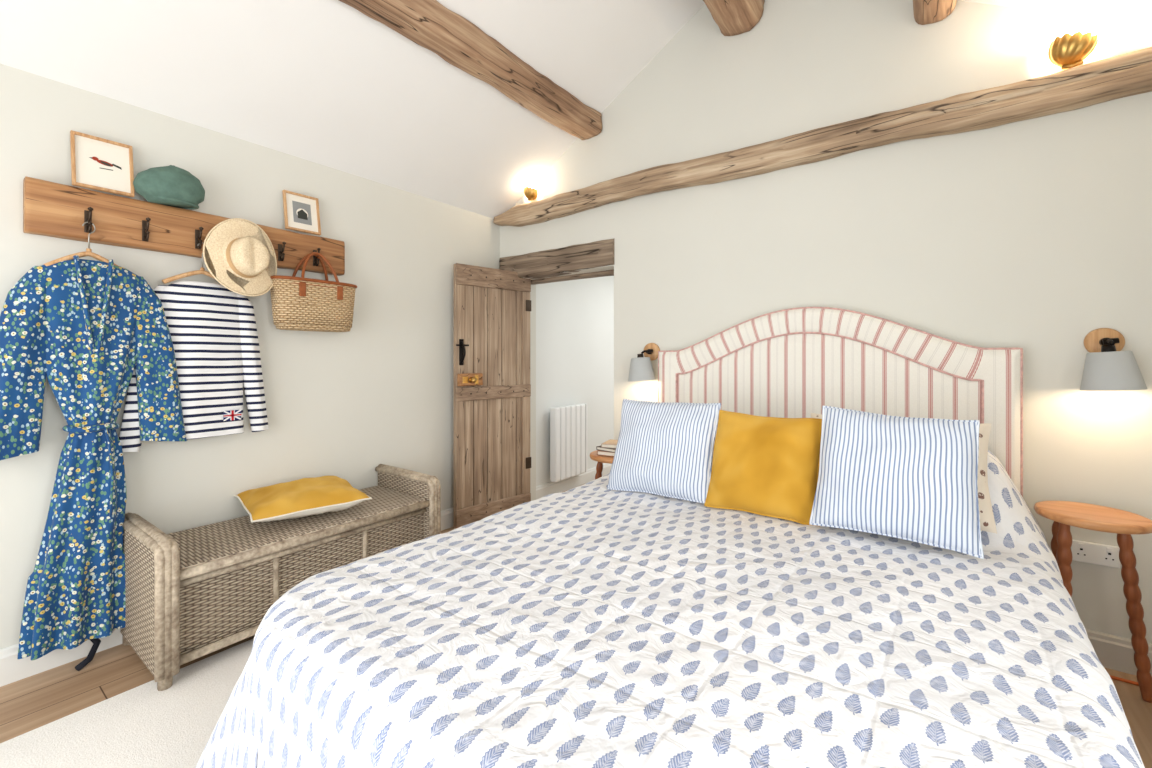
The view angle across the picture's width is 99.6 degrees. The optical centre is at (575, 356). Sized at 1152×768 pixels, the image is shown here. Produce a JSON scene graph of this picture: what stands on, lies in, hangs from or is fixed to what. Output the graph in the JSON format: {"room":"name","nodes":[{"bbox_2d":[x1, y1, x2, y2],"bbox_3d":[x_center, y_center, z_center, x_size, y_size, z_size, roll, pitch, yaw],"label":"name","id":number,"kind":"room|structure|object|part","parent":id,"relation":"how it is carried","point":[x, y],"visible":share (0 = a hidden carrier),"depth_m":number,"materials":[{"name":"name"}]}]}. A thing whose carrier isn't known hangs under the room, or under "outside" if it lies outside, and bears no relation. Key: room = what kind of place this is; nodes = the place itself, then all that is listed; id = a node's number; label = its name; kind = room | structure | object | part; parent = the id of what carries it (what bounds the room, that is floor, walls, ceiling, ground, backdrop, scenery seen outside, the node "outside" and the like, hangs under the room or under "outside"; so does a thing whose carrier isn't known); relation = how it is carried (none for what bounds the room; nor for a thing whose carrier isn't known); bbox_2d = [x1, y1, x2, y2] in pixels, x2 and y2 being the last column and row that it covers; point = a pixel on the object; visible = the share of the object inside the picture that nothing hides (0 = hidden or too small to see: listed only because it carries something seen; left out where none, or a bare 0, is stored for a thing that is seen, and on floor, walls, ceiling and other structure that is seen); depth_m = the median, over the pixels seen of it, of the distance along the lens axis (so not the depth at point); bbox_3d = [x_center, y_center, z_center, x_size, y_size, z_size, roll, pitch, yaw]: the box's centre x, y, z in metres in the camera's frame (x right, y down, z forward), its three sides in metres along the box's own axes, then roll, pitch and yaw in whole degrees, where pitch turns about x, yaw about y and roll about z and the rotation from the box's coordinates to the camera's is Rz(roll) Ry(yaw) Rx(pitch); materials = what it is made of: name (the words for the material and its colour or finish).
{"room":"bedroom","nodes":[
{"label":"bedroom","id":0,"kind":"room"},
{"bbox_2d":[0,64,499,648],"bbox_3d":[-1.948,0.040,2.367,0.200,2.420,4.200,0,0,36],"label":"wall","id":1,"kind":"structure","parent":0,"point":[344,405],"depth_m":2.62,"materials":[{"name":"paint"}]},
{"bbox_2d":[23,176,344,275],"bbox_3d":[-1.764,-0.586,2.390,0.073,0.217,1.254,0,0,36],"label":"peg rail","id":2,"kind":"object","parent":1,"relation":"attached to","point":[51,209],"visible":0.73,"depth_m":2.12,"materials":[{"name":"brown wood"}]},
{"bbox_2d":[84,207,92,232],"bbox_3d":[-1.981,-0.557,1.983,0.057,0.102,0.022,0,0,36],"label":"coat hook","id":3,"kind":"object","parent":2,"relation":"attached to","point":[87,214],"visible":1,"depth_m":1.99,"materials":[{"name":"brown metal"}]},
{"bbox_2d":[43,222,117,265],"bbox_3d":[-1.989,-0.448,1.989,0.027,0.208,0.252,0,0,36],"label":"clothes hanger","id":4,"kind":"object","parent":3,"relation":"hanging from","point":[88,252],"visible":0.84,"depth_m":1.98,"materials":[{"name":"brown wood"}]},
{"bbox_2d":[0,255,186,659],"bbox_3d":[-1.987,0.369,1.997,0.150,1.543,0.638,0,0,36],"label":"dress","id":5,"kind":"object","parent":2,"relation":"hanging from","point":[83,325],"visible":0.98,"depth_m":1.94,"materials":[{"name":"blue fabric"}]},
{"bbox_2d":[75,638,100,670],"bbox_3d":[-1.998,1.098,1.982,0.051,0.298,0.108,0,0,-16],"label":"belt","id":6,"kind":"object","parent":5,"relation":"hanging from","point":[96,642],"visible":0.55,"depth_m":1.99,"materials":[{"name":"fabric"}]},
{"bbox_2d":[70,130,134,196],"bbox_3d":[-1.993,-0.810,2.054,0.053,0.229,0.190,0,0,36],"label":"picture","id":7,"kind":"object","parent":2,"relation":"on","point":[97,163],"visible":1,"depth_m":2.05,"materials":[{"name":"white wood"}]},
{"bbox_2d":[142,217,150,240],"bbox_3d":[-1.875,-0.557,2.128,0.057,0.102,0.022,0,0,36],"label":"coat hook","id":8,"kind":"object","parent":2,"relation":"attached to","point":[145,224],"visible":1,"depth_m":2.13,"materials":[{"name":"brown metal"}]},
{"bbox_2d":[133,165,204,209],"bbox_3d":[-1.837,-0.779,2.205,0.158,0.184,0.255,0,0,36],"label":"cap","id":9,"kind":"object","parent":2,"relation":"on","point":[171,185],"visible":1,"depth_m":2.16,"materials":[{"name":"green fabric"}]},
{"bbox_2d":[119,280,268,451],"bbox_3d":[-1.784,0.030,2.315,0.097,0.769,0.589,0,0,36],"label":"shirt","id":10,"kind":"object","parent":2,"relation":"hanging from","point":[213,329],"visible":0.73,"depth_m":2.32,"materials":[{"name":"white fabric"}]},
{"bbox_2d":[195,227,203,248],"bbox_3d":[-1.762,-0.557,2.281,0.057,0.102,0.022,0,0,36],"label":"coat hook","id":11,"kind":"object","parent":2,"relation":"attached to","point":[198,233],"visible":1,"depth_m":2.29,"materials":[{"name":"brown metal"}]},
{"bbox_2d":[162,242,214,283],"bbox_3d":[-1.766,-0.435,2.303,0.027,0.214,0.300,0,0,36],"label":"clothes hanger","id":12,"kind":"object","parent":11,"relation":"hanging from","point":[202,270],"visible":0.56,"depth_m":2.25,"materials":[{"name":"brown wood"}]},
{"bbox_2d":[278,242,285,260],"bbox_3d":[-1.550,-0.557,2.572,0.057,0.102,0.022,0,0,36],"label":"coat hook","id":13,"kind":"object","parent":2,"relation":"attached to","point":[281,255],"visible":1,"depth_m":2.58,"materials":[{"name":"brown metal"}]},
{"bbox_2d":[282,190,320,234],"bbox_3d":[-1.518,-0.798,2.700,0.051,0.215,0.185,0,0,36],"label":"picture","id":14,"kind":"object","parent":2,"relation":"on","point":[301,212],"visible":1,"depth_m":2.70,"materials":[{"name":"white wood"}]},
{"bbox_2d":[313,248,320,265],"bbox_3d":[-1.444,-0.557,2.717,0.057,0.102,0.022,0,0,36],"label":"coat hook","id":15,"kind":"object","parent":2,"relation":"attached to","point":[315,263],"visible":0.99,"depth_m":2.72,"materials":[{"name":"brown metal"}]},
{"bbox_2d":[270,252,356,331],"bbox_3d":[-1.444,-0.361,2.692,0.178,0.433,0.462,0,0,36],"label":"straw basket","id":16,"kind":"object","parent":15,"relation":"hanging from","point":[301,303],"visible":0.98,"depth_m":2.62,"materials":[{"name":"beige wicker"}]},
{"bbox_2d":[0,507,453,686],"bbox_3d":[-1.859,1.183,2.302,0.020,0.135,4.200,0,0,36],"label":"baseboard","id":17,"kind":"structure","parent":1,"relation":"attached to","point":[12,669],"depth_m":1.95,"materials":[{"name":"white paint"}]},
{"bbox_2d":[536,276,613,485],"bbox_3d":[0.441,0.050,5.564,0.280,2.400,3.220,0,0,36],"label":"wall","id":18,"kind":"structure","parent":0,"point":[575,318],"depth_m":4.71,"materials":[{"name":"paint"}]},
{"bbox_2d":[550,403,586,481],"bbox_3d":[-0.074,0.780,4.528,0.108,0.660,0.500,0,0,36],"label":"radiator","id":19,"kind":"object","parent":18,"relation":"attached to","point":[568,424],"visible":1,"depth_m":4.44,"materials":[{"name":"white metal"}]},
{"bbox_2d":[536,463,611,499],"bbox_3d":[0.509,1.190,5.402,0.020,0.120,3.000,0,0,36],"label":"baseboard","id":20,"kind":"structure","parent":18,"relation":"attached to","point":[548,488],"depth_m":4.61,"materials":[{"name":"white paint"}]},
{"bbox_2d":[0,0,1151,218],"bbox_3d":[-0.286,-1.741,1.201,4.260,1.478,4.680,0,0,36],"label":"ceiling","id":21,"kind":"structure","parent":0,"point":[327,83],"depth_m":2.49,"materials":[{"name":"paint"}]},
{"bbox_2d":[339,0,601,139],"bbox_3d":[-1.162,-1.612,1.786,0.214,0.211,4.192,0,0,37],"label":"beam","id":22,"kind":"structure","parent":21,"relation":"attached to","point":[429,24],"depth_m":2.57,"materials":[{"name":"brown wood"}]},
{"bbox_2d":[703,0,764,35],"bbox_3d":[-0.281,-1.999,1.141,0.284,0.293,4.190,0,0,36],"label":"ridge beam","id":23,"kind":"structure","parent":21,"relation":"attached to","point":[733,17],"depth_m":2.69,"materials":[{"name":"brown wood"}]},
{"bbox_2d":[493,47,1151,226],"bbox_3d":[0.905,-1.112,2.820,3.810,0.180,0.134,0,0,36],"label":"tie beam","id":24,"kind":"structure","parent":21,"relation":"attached to","point":[1130,73],"depth_m":2.34,"materials":[{"name":"brown wood"}]},
{"bbox_2d":[913,0,956,24],"bbox_3d":[0.460,-1.646,0.599,0.191,0.199,4.190,0,0,36],"label":"beam","id":25,"kind":"structure","parent":21,"relation":"attached to","point":[925,11],"depth_m":2.22,"materials":[{"name":"brown wood"}]},
{"bbox_2d":[0,483,1151,767],"bbox_3d":[0.665,1.300,2.500,4.260,0.100,7.900,0,0,36],"label":"floor","id":26,"kind":"structure","parent":0,"point":[30,703],"depth_m":1.82,"materials":[{"name":"brown wood"}]},
{"bbox_2d":[0,638,253,767],"bbox_3d":[-0.623,1.246,1.088,2.550,0.008,2.700,0,0,36],"label":"rug","id":27,"kind":"object","parent":26,"relation":"on","point":[142,726],"visible":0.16,"depth_m":1.63,"materials":[{"name":"white carpet"}]},
{"bbox_2d":[195,307,1144,767],"bbox_3d":[0.456,0.491,1.645,1.978,1.502,2.487,0,0,36],"label":"bed","id":28,"kind":"object","parent":27,"relation":"on","point":[590,624],"visible":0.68,"depth_m":1.10,"materials":[{"name":"beige fabric"}]},
{"bbox_2d":[607,399,720,503],"bbox_3d":[0.394,0.411,2.211,0.508,0.414,0.244,0,0,36],"label":"striped cushion","id":29,"kind":"object","parent":28,"relation":"on","point":[663,449],"visible":0.98,"depth_m":2.14,"materials":[{"name":"white fabric"}]},
{"bbox_2d":[704,410,821,526],"bbox_3d":[0.755,0.429,1.952,0.431,0.394,0.232,0,0,36],"label":"velvet cushion","id":30,"kind":"object","parent":28,"relation":"on","point":[764,466],"visible":0.88,"depth_m":1.90,"materials":[{"name":"yellow fabric"}]},
{"bbox_3d":[1.209,0.345,2.557,1.680,1.210,0.125,0,0,36],"label":"headboard","id":31,"kind":"part","parent":28,"relation":"part of","materials":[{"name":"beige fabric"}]},
{"bbox_2d":[809,406,983,558],"bbox_3d":[1.083,0.398,1.672,0.480,0.423,0.233,0,0,36],"label":"striped cushion","id":32,"kind":"object","parent":28,"relation":"on","point":[906,478],"visible":1,"depth_m":1.61,"materials":[{"name":"white fabric"}]},
{"bbox_2d":[811,413,996,533],"bbox_3d":[1.193,0.410,1.852,0.609,0.340,0.256,0,0,36],"label":"pillow","id":33,"kind":"object","parent":28,"relation":"on","point":[987,522],"visible":0.06,"depth_m":1.66,"materials":[{"name":"beige fabric"}]},
{"bbox_2d":[120,464,440,690],"bbox_3d":[-1.384,0.966,2.463,0.572,0.569,1.282,0,0,36],"label":"bench","id":34,"kind":"object","parent":26,"relation":"on","point":[194,593],"visible":0.89,"depth_m":2.08,"materials":[{"name":"wicker"}]},
{"bbox_2d":[234,476,371,522],"bbox_3d":[-1.405,0.722,2.503,0.530,0.170,0.459,0,0,-44],"label":"bench cushion","id":35,"kind":"object","parent":34,"relation":"on","point":[303,497],"visible":1,"depth_m":2.39,"materials":[{"name":"yellow fabric"}]},
{"bbox_2d":[590,450,613,478],"bbox_3d":[0.243,0.921,2.982,0.319,0.662,0.319,0,0,-28],"label":"stool","id":36,"kind":"object","parent":26,"relation":"on","point":[600,459],"visible":0.03,"depth_m":2.92,"materials":[{"name":"brown wood"}]},
{"bbox_2d":[596,439,617,456],"bbox_3d":[0.239,0.556,2.985,0.168,0.068,0.213,0,0,33],"label":"book stack","id":37,"kind":"object","parent":36,"relation":"on","point":[608,448],"visible":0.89,"depth_m":2.92,"materials":[{"name":"paper"}]},
{"bbox_2d":[1034,501,1151,702],"bbox_3d":[1.916,0.913,1.801,0.325,0.677,0.310,0,0,36],"label":"bedside table","id":38,"kind":"object","parent":26,"relation":"on","point":[1064,514],"visible":0.66,"depth_m":1.77,"materials":[{"name":"brown wood"}]},
{"bbox_2d":[1109,675,1138,685],"bbox_3d":[2.137,1.244,1.828,0.068,0.012,0.631,0,0,-45],"label":"power cable","id":39,"kind":"object","parent":26,"relation":"on","point":[1112,677],"visible":0.24,"depth_m":1.87,"materials":[{"name":"orange plastic"}]},
{"bbox_2d":[500,0,1151,643],"bbox_3d":[1.013,-0.505,2.976,4.260,3.510,0.280,0,0,36],"label":"wall","id":40,"kind":"structure","parent":0,"point":[1034,235],"depth_m":2.35,"materials":[{"name":"paint"}]},
{"bbox_2d":[454,263,530,527],"bbox_3d":[-0.600,0.278,3.707,0.682,1.905,0.135,0,0,-43],"label":"door","id":41,"kind":"structure","parent":40,"relation":"in","point":[492,307],"depth_m":3.71,"materials":[{"name":"brown wood"}]},
{"bbox_2d":[524,186,537,200],"bbox_3d":[-0.352,-1.263,3.749,0.122,0.115,0.085,0,0,36],"label":"wall light","id":42,"kind":"object","parent":40,"relation":"attached to","point":[530,194],"visible":1,"depth_m":3.73,"materials":[{"name":"gold metal"}]},
{"bbox_2d":[499,239,613,278],"bbox_3d":[-0.143,-0.723,3.712,1.085,0.200,0.158,0,0,36],"label":"lintel","id":43,"kind":"object","parent":40,"relation":"attached to","point":[552,262],"visible":0.88,"depth_m":3.60,"materials":[{"name":"brown wood"}]},
{"bbox_2d":[531,269,613,284],"bbox_3d":[-0.014,-0.651,3.790,1.040,0.099,0.132,0,0,36],"label":"trim","id":44,"kind":"structure","parent":40,"relation":"attached to","point":[606,272],"depth_m":3.75,"materials":[{"name":"brown wood"}]},
{"bbox_2d":[628,343,659,380],"bbox_3d":[0.428,0.032,3.099,0.176,0.249,0.213,0,0,36],"label":"reading lamp","id":45,"kind":"object","parent":40,"relation":"attached to","point":[641,369],"visible":0.98,"depth_m":3.04,"materials":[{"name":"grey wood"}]},
{"bbox_2d":[1048,31,1098,69],"bbox_3d":[2.037,-1.258,1.992,0.150,0.138,0.098,0,0,36],"label":"wall light","id":46,"kind":"object","parent":40,"relation":"attached to","point":[1067,51],"visible":1,"depth_m":1.98,"materials":[{"name":"gold metal"}]},
{"bbox_2d":[1071,540,1119,567],"bbox_3d":[2.116,0.802,1.986,0.140,0.085,0.016,0,0,36],"label":"double socket","id":47,"kind":"object","parent":40,"relation":"attached to","point":[1082,551],"visible":0.82,"depth_m":1.98,"materials":[{"name":"white plastic"}]},
{"bbox_2d":[1080,328,1146,390],"bbox_3d":[2.078,0.007,1.891,0.176,0.249,0.213,0,0,36],"label":"reading lamp","id":48,"kind":"object","parent":40,"relation":"attached to","point":[1107,367],"visible":1,"depth_m":1.85,"materials":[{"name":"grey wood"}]},
{"bbox_2d":[1086,629,1151,675],"bbox_3d":[1.377,1.185,2.524,2.740,0.130,0.020,0,0,36],"label":"baseboard","id":49,"kind":"structure","parent":40,"relation":"attached to","point":[1114,652],"depth_m":1.95,"materials":[{"name":"white paint"}]},
{"bbox_3d":[-1.656,-0.557,2.427,0.057,0.102,0.022,0,0,36],"label":"coat hook","id":50,"kind":"object","parent":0,"visible":0},
{"bbox_2d":[203,218,276,296],"bbox_3d":[-1.596,-0.487,2.377,0.131,0.382,0.338,0,0,28],"label":"straw sun hat","id":51,"kind":"object","parent":50,"relation":"hanging from","point":[238,253],"visible":0.98,"depth_m":2.34,"materials":[{"name":"beige wicker"}]}
]}

